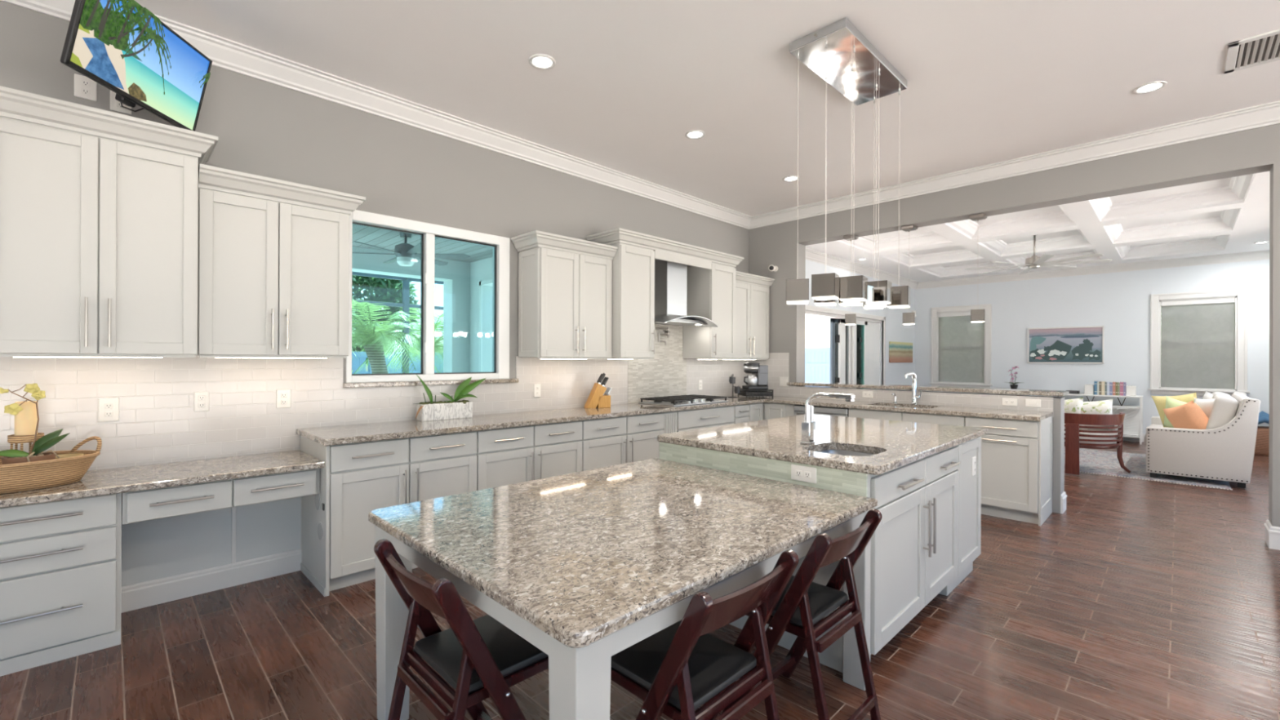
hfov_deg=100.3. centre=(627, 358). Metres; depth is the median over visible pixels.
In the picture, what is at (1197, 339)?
roller shade
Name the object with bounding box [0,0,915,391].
wall
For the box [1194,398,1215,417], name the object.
throw pillow
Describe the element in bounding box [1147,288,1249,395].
window
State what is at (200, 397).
receptacle
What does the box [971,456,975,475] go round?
wall outlet
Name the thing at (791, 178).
recessed light
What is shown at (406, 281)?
screen enclosure
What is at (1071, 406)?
floral cushion
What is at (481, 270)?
wall
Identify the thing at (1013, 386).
orchid
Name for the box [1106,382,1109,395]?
book
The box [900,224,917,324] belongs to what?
pendant
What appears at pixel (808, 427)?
island faucet
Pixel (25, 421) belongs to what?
pillar candle
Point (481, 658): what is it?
folding chair
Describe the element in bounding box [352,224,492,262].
ceiling
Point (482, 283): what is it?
trim
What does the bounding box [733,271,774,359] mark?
upper cabinet
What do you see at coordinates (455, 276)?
wall
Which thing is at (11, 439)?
candle holder
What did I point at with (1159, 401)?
throw pillow
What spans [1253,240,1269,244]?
recessed light
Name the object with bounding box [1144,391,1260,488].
sofa
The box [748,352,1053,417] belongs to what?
backsplash
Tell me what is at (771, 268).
security camera
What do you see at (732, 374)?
stand
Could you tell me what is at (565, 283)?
upper cabinet
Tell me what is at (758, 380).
coffee maker
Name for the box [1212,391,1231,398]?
cushion
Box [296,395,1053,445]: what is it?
countertop
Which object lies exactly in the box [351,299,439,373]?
palm tree
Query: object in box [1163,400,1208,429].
throw pillow
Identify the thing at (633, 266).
upper cabinet
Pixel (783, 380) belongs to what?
wall switch
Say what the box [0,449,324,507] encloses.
countertop
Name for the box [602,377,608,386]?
knife
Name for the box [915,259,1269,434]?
wall
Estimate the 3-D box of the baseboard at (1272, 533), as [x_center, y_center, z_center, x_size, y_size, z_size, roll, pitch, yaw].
[5.765,1.318,3.059,0.264,0.165,2.715,0,0,-44]
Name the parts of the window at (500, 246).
sash, sill, sash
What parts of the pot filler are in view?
arm, arm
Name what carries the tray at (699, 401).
on the gas cooktop
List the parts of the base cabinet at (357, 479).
panel, drawer, door, handle, handle, handle, door, drawer, handle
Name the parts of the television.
power cord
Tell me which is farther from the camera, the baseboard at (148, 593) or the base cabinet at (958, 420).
the base cabinet at (958, 420)
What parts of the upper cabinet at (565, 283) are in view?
panel, door, crown, handle, handle, door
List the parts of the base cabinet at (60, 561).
handle, handle, handle, drawer, drawer, drawer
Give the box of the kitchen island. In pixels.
[659,436,981,672]
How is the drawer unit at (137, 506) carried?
attached to the countertop at (133, 478)
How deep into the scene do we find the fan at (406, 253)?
6.45 m
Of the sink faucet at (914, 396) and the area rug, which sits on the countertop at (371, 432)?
the sink faucet at (914, 396)
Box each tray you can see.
[639,398,728,406]
[740,388,772,391]
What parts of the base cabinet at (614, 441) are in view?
door, drawer, handle, handle, handle, drawer, door, handle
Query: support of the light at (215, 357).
attached to the upper cabinet at (273, 254)
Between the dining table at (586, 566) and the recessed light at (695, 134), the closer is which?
the dining table at (586, 566)
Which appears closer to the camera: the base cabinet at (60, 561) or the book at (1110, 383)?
the base cabinet at (60, 561)
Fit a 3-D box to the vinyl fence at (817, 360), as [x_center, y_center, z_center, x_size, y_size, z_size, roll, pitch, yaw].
[4.992,0.448,22.826,0.160,1.960,13.960,0,0,-44]
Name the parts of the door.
panel, pane, panel, pane, panel, pane, fixed panel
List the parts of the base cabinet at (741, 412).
drawer, drawer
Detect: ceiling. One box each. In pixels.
[134,0,1279,216]
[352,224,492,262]
[805,171,1270,282]
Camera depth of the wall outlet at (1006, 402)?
5.08 m
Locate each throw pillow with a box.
[1151,392,1196,427]
[1163,395,1201,427]
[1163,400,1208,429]
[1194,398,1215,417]
[1202,391,1213,399]
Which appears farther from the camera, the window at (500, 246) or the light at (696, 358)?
the light at (696, 358)
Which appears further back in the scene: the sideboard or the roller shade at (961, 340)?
the roller shade at (961, 340)
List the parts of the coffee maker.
water tank, control panel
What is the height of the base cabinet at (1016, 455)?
0.876 m
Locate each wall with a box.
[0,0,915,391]
[121,497,301,586]
[351,246,470,372]
[470,257,492,372]
[748,123,1279,527]
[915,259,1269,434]
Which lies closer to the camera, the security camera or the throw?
the security camera
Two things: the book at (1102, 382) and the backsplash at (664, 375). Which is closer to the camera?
the backsplash at (664, 375)
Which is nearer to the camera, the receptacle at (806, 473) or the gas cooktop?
the receptacle at (806, 473)
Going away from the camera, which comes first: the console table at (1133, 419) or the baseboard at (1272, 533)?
the baseboard at (1272, 533)
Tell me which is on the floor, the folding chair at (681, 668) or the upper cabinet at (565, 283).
the folding chair at (681, 668)
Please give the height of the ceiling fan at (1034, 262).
0.520 m
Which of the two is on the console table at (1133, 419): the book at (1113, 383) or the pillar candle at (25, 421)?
the book at (1113, 383)
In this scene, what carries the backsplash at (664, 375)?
attached to the wall at (262, 128)
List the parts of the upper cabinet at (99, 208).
door, handle, crown, handle, door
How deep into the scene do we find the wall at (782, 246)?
4.88 m
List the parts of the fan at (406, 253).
blade, blade, blade, lamp shade, blade, blade, blade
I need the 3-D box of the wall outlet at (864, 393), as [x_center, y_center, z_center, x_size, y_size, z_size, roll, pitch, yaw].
[2.714,0.401,6.035,0.011,0.072,0.118,0,0,-44]
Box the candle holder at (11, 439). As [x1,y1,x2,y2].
[7,432,44,451]
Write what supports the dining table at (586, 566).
on the floor
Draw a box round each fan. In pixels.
[351,232,470,266]
[965,235,1111,274]
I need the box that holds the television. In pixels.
[60,0,212,131]
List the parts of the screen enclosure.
rail, rail, post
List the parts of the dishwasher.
door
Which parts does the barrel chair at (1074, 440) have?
post, seat, crest rail, leg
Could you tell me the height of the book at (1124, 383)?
0.228 m
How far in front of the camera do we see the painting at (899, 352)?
11.01 m
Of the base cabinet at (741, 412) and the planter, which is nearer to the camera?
the planter
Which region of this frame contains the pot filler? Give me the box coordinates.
[654,326,671,345]
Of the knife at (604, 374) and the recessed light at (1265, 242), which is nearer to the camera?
the knife at (604, 374)
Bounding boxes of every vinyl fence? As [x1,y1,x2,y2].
[351,351,443,373]
[804,347,830,386]
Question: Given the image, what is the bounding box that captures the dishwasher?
[794,404,848,417]
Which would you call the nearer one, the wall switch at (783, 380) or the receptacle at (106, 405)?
the receptacle at (106, 405)
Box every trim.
[0,0,1279,229]
[478,279,492,372]
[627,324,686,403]
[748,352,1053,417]
[805,248,1269,288]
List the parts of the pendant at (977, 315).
lamp shade, lit glass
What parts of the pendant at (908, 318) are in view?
lamp shade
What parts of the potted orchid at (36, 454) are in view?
stem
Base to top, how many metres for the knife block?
0.234 m
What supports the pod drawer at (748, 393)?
on the countertop at (371, 432)
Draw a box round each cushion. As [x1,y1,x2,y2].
[1064,397,1088,430]
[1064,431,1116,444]
[1079,399,1115,432]
[1205,394,1239,429]
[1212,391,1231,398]
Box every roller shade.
[938,315,984,382]
[1160,302,1235,389]
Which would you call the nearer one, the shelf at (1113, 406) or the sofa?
the sofa
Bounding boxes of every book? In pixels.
[1093,381,1097,395]
[1097,381,1098,395]
[1098,381,1101,395]
[1101,381,1105,395]
[1104,382,1106,395]
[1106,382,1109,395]
[1109,382,1112,395]
[1112,382,1115,395]
[1115,382,1118,395]
[1117,382,1119,395]
[1120,382,1123,395]
[1123,382,1126,395]
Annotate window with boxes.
[342,209,519,387]
[928,304,992,388]
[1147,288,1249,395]
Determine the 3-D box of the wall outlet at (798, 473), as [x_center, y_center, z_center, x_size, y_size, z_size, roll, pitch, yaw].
[0.818,0.534,2.482,0.011,0.072,0.125,0,0,-44]
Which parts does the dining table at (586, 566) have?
leg, leg, leg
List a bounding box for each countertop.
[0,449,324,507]
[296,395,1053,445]
[657,413,987,475]
[786,382,1069,396]
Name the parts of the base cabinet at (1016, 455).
handle, handle, drawer, door, panel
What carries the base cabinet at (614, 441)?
on the floor
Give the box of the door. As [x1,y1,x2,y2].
[804,304,885,389]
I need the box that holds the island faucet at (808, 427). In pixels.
[800,392,854,444]
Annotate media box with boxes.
[1066,390,1079,394]
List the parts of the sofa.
arm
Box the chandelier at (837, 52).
[786,17,910,309]
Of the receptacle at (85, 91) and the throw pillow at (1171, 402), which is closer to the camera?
the receptacle at (85, 91)
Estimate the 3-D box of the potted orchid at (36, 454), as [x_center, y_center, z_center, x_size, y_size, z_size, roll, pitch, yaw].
[-2.757,0.351,2.474,0.158,0.474,0.221,0,0,21]
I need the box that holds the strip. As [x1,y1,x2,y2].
[231,506,235,563]
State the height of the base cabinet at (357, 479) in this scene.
0.876 m
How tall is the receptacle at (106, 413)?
0.028 m
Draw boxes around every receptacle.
[81,80,89,86]
[81,88,89,95]
[104,403,112,408]
[104,411,112,416]
[116,102,124,108]
[198,395,204,399]
[198,402,204,408]
[280,392,286,397]
[280,400,286,404]
[795,470,801,476]
[804,471,810,478]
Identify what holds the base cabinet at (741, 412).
on the floor
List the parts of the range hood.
filter panel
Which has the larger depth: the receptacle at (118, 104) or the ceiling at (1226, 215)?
the ceiling at (1226, 215)
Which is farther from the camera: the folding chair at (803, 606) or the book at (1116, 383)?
the book at (1116, 383)
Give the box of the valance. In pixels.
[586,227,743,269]
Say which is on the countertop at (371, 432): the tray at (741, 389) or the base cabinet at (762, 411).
the tray at (741, 389)
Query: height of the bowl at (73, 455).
0.118 m
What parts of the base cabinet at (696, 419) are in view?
drawer, drawer, handle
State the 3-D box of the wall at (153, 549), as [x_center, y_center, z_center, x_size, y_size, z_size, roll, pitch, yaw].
[-2.451,0.999,3.202,0.910,0.742,0.050,0,0,-44]
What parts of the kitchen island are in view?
mosaic panel, panel, door, drawer, handle, handle, handle, door, drawer, handle, panel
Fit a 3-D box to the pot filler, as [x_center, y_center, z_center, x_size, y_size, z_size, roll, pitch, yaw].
[0.402,-0.252,5.847,0.127,0.212,0.325,0,0,28]
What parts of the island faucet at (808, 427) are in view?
lever, spout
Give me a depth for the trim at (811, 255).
9.39 m
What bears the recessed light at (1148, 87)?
in the ceiling at (989, 82)
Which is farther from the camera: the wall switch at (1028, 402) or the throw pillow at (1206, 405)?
the throw pillow at (1206, 405)
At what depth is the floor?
2.60 m
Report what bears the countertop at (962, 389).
attached to the wall at (782, 246)
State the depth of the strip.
3.23 m
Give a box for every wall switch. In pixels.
[779,377,787,386]
[1025,399,1040,407]
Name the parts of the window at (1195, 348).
sill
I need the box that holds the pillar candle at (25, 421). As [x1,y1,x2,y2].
[14,400,37,435]
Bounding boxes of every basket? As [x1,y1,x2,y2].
[0,435,102,493]
[1253,426,1269,455]
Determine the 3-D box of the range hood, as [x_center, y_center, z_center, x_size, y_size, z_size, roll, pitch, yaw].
[0.515,-0.703,5.681,0.880,0.710,0.574,0,0,-44]
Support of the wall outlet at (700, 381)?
attached to the wall at (262, 128)
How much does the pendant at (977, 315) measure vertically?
1.074 m
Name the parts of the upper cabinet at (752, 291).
door, handle, handle, crown, door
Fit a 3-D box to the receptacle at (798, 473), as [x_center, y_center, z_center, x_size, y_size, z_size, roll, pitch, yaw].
[0.801,0.534,2.495,0.004,0.028,0.032,0,0,-44]
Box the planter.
[413,373,486,421]
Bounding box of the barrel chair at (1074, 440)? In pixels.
[1064,412,1130,475]
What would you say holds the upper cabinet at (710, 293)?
attached to the wall at (262, 128)
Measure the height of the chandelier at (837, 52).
1.538 m
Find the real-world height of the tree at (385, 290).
5.354 m
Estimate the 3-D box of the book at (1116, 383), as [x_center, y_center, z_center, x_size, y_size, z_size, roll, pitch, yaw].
[8.393,0.511,9.159,0.164,0.225,0.030,0,0,-44]
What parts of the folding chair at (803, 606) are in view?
seat rail, post, leg, post, seat frame, rail, crest rail, leg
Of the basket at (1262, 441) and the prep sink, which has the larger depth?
the basket at (1262, 441)
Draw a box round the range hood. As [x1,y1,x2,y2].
[654,259,718,327]
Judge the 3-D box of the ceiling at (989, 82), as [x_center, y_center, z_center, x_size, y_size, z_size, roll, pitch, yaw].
[0.762,-1.949,1.341,9.820,0.150,7.620,0,0,-44]
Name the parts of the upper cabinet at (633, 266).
handle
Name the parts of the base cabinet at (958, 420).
drawer, drawer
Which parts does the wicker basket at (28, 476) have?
loop handle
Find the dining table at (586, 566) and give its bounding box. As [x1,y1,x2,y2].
[368,457,877,719]
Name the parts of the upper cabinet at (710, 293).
handle, door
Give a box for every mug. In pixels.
[728,377,735,383]
[733,386,740,393]
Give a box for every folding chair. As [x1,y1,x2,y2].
[373,538,548,719]
[610,549,799,719]
[720,508,882,719]
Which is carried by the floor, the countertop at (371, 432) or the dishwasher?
the dishwasher
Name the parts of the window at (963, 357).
sill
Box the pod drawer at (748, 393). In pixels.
[737,388,773,397]
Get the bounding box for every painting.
[888,341,912,362]
[1027,325,1104,363]
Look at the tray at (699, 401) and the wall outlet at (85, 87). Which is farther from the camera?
the tray at (699, 401)
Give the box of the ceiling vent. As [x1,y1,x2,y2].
[1223,28,1279,73]
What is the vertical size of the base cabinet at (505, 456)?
0.876 m
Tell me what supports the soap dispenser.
on the countertop at (371, 432)
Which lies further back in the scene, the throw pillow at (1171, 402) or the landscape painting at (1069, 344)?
the landscape painting at (1069, 344)
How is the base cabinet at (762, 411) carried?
on the floor
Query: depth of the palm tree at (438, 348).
11.32 m
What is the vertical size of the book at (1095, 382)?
0.235 m
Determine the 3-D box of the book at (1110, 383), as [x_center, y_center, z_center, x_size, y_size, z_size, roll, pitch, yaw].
[8.343,0.512,9.210,0.164,0.222,0.040,0,0,-44]
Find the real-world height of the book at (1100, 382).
0.232 m
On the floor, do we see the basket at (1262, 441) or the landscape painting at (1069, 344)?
the basket at (1262, 441)
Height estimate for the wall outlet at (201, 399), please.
0.115 m
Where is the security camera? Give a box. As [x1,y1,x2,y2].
[768,265,777,271]
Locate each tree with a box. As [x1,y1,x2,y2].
[351,275,421,364]
[351,296,355,350]
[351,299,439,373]
[353,306,443,373]
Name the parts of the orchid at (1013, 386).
pot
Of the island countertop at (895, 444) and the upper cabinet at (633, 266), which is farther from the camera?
the upper cabinet at (633, 266)
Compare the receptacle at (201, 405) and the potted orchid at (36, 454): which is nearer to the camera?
the potted orchid at (36, 454)
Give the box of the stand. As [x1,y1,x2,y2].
[728,373,738,397]
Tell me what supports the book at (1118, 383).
on the console table at (1133, 419)
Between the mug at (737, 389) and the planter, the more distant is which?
the mug at (737, 389)
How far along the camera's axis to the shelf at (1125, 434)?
9.06 m
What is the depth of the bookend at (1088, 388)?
9.37 m
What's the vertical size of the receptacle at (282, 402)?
0.028 m
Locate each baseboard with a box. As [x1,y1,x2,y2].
[120,548,302,613]
[1060,491,1066,514]
[1115,434,1145,442]
[1263,520,1279,550]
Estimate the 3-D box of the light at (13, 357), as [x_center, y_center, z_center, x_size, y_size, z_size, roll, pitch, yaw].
[-2.706,-0.014,2.708,0.550,0.015,0.044,0,0,-44]
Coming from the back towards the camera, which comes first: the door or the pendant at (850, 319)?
the door
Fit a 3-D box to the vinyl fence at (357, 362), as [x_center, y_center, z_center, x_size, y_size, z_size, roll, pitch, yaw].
[-7.028,0.552,12.166,11.660,1.650,0.160,0,0,-44]
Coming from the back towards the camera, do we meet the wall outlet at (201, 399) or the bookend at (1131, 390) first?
the bookend at (1131, 390)
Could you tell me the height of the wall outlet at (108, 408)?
0.125 m
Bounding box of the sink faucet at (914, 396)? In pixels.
[904,371,921,404]
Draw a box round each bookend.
[1084,384,1093,394]
[1125,385,1136,395]
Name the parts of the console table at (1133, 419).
door, panel, leg, leg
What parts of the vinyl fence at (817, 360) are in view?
rail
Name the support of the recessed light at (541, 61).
in the ceiling at (989, 82)
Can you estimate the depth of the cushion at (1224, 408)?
5.97 m
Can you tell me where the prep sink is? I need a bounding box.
[817,449,875,456]
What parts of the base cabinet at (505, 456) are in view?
door, drawer, handle, handle, handle, door, drawer, handle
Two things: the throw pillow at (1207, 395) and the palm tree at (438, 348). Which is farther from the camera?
the palm tree at (438, 348)
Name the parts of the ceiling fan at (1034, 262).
blade, blade, blade, blade, blade, blade, blade, blade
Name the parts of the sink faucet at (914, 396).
spout, lever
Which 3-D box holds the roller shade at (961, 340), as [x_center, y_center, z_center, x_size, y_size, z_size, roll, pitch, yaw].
[6.933,-0.202,11.105,0.016,1.378,0.832,0,0,-44]
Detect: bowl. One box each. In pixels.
[0,452,56,464]
[55,453,84,458]
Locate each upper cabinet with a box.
[0,85,217,357]
[197,164,365,358]
[511,230,617,359]
[609,242,654,359]
[682,262,735,359]
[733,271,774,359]
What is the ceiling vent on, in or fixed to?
in the ceiling at (989, 82)
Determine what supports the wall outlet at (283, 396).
attached to the wall at (262, 128)
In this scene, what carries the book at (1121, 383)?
on the console table at (1133, 419)
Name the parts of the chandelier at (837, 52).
lamp shade, lit glass, lamp shade, lit glass, lamp shade, lit glass, mirror plate, lamp shade, lit glass, lamp shade, lit glass, lit glass, lit glass, lamp shade, lit glass, lit glass, lamp shade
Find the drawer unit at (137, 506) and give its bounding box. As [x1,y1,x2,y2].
[121,468,319,524]
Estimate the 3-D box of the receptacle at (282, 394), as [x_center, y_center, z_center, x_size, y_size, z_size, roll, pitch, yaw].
[-2.211,0.234,3.441,0.032,0.028,0.004,0,0,-44]
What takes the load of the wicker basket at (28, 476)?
on the countertop at (133, 478)
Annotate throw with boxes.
[1257,410,1269,424]
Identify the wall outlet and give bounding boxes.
[74,73,97,101]
[97,397,119,422]
[110,89,131,114]
[194,391,208,411]
[276,389,290,408]
[533,383,540,397]
[698,380,702,390]
[791,464,816,483]
[862,391,872,397]
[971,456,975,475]
[1002,397,1017,405]
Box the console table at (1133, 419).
[1046,393,1142,444]
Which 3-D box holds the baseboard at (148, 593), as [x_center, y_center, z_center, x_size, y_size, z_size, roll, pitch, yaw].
[-2.429,1.302,3.178,0.890,0.135,0.016,0,0,-44]
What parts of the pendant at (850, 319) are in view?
lamp shade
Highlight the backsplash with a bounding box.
[0,355,748,471]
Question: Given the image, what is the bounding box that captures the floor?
[0,440,1279,719]
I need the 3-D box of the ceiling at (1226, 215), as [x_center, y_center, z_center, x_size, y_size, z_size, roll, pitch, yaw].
[5.839,-1.757,7.669,6.280,0.200,5.150,0,0,-44]
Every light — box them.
[13,356,110,357]
[215,357,321,358]
[528,53,555,69]
[684,129,705,139]
[696,358,716,359]
[782,175,799,182]
[1132,80,1167,93]
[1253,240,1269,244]
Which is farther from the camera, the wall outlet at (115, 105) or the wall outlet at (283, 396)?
the wall outlet at (283, 396)
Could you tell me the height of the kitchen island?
0.894 m
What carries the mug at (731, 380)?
hanging from the stand
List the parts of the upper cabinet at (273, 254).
door, handle, crown, handle, door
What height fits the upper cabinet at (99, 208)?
1.184 m
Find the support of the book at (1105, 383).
on the console table at (1133, 419)
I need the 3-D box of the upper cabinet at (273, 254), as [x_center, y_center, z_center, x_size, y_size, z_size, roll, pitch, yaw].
[-2.114,-0.524,3.278,0.836,1.034,0.379,0,0,-44]
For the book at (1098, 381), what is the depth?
9.28 m
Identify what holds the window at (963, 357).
in the wall at (1119, 302)
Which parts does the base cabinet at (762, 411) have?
door, door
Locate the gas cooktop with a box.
[639,394,728,406]
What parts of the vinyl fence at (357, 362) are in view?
panel, rail, post, rail, panel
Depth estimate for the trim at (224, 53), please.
4.34 m
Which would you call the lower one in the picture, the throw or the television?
the throw
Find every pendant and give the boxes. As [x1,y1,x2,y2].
[843,234,858,324]
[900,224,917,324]
[968,213,986,322]
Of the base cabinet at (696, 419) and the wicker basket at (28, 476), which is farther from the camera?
the base cabinet at (696, 419)
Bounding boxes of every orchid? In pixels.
[0,383,70,464]
[1004,366,1019,389]
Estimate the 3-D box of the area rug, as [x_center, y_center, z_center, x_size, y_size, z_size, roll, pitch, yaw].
[6.234,1.400,7.595,2.295,0.009,3.034,0,0,-44]
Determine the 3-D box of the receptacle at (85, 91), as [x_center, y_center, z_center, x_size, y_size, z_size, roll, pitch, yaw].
[-2.860,-1.412,2.822,0.032,0.028,0.004,0,0,-44]
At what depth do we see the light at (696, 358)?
6.17 m
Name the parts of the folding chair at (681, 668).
seat rail, post, leg, seat frame, rail, crest rail, post, leg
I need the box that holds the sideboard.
[989,387,1029,395]
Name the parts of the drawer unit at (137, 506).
drawer, handle, drawer, handle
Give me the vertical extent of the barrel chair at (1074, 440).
0.736 m
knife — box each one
[598,373,605,384]
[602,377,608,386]
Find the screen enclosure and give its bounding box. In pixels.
[351,271,443,373]
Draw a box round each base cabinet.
[0,493,121,676]
[300,431,477,596]
[476,420,582,490]
[581,412,664,471]
[662,405,734,434]
[733,404,749,424]
[748,402,794,422]
[848,408,964,426]
[964,416,1052,525]
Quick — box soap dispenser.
[891,392,897,403]
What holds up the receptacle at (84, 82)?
attached to the wall outlet at (85, 87)
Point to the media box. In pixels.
(1075, 392)
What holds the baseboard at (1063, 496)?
attached to the wall at (782, 246)
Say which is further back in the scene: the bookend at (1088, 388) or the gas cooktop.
the bookend at (1088, 388)
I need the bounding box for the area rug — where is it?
[1064,446,1232,490]
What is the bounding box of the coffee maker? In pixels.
[742,362,768,389]
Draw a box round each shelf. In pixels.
[1102,432,1139,438]
[1111,404,1139,408]
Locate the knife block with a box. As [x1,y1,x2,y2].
[584,382,610,408]
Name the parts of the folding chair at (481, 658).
leg, crest rail, rail, seat frame, post, leg, post, seat rail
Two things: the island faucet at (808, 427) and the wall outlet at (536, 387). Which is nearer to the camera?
the island faucet at (808, 427)
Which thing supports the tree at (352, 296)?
on the floor
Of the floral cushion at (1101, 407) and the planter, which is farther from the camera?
the floral cushion at (1101, 407)

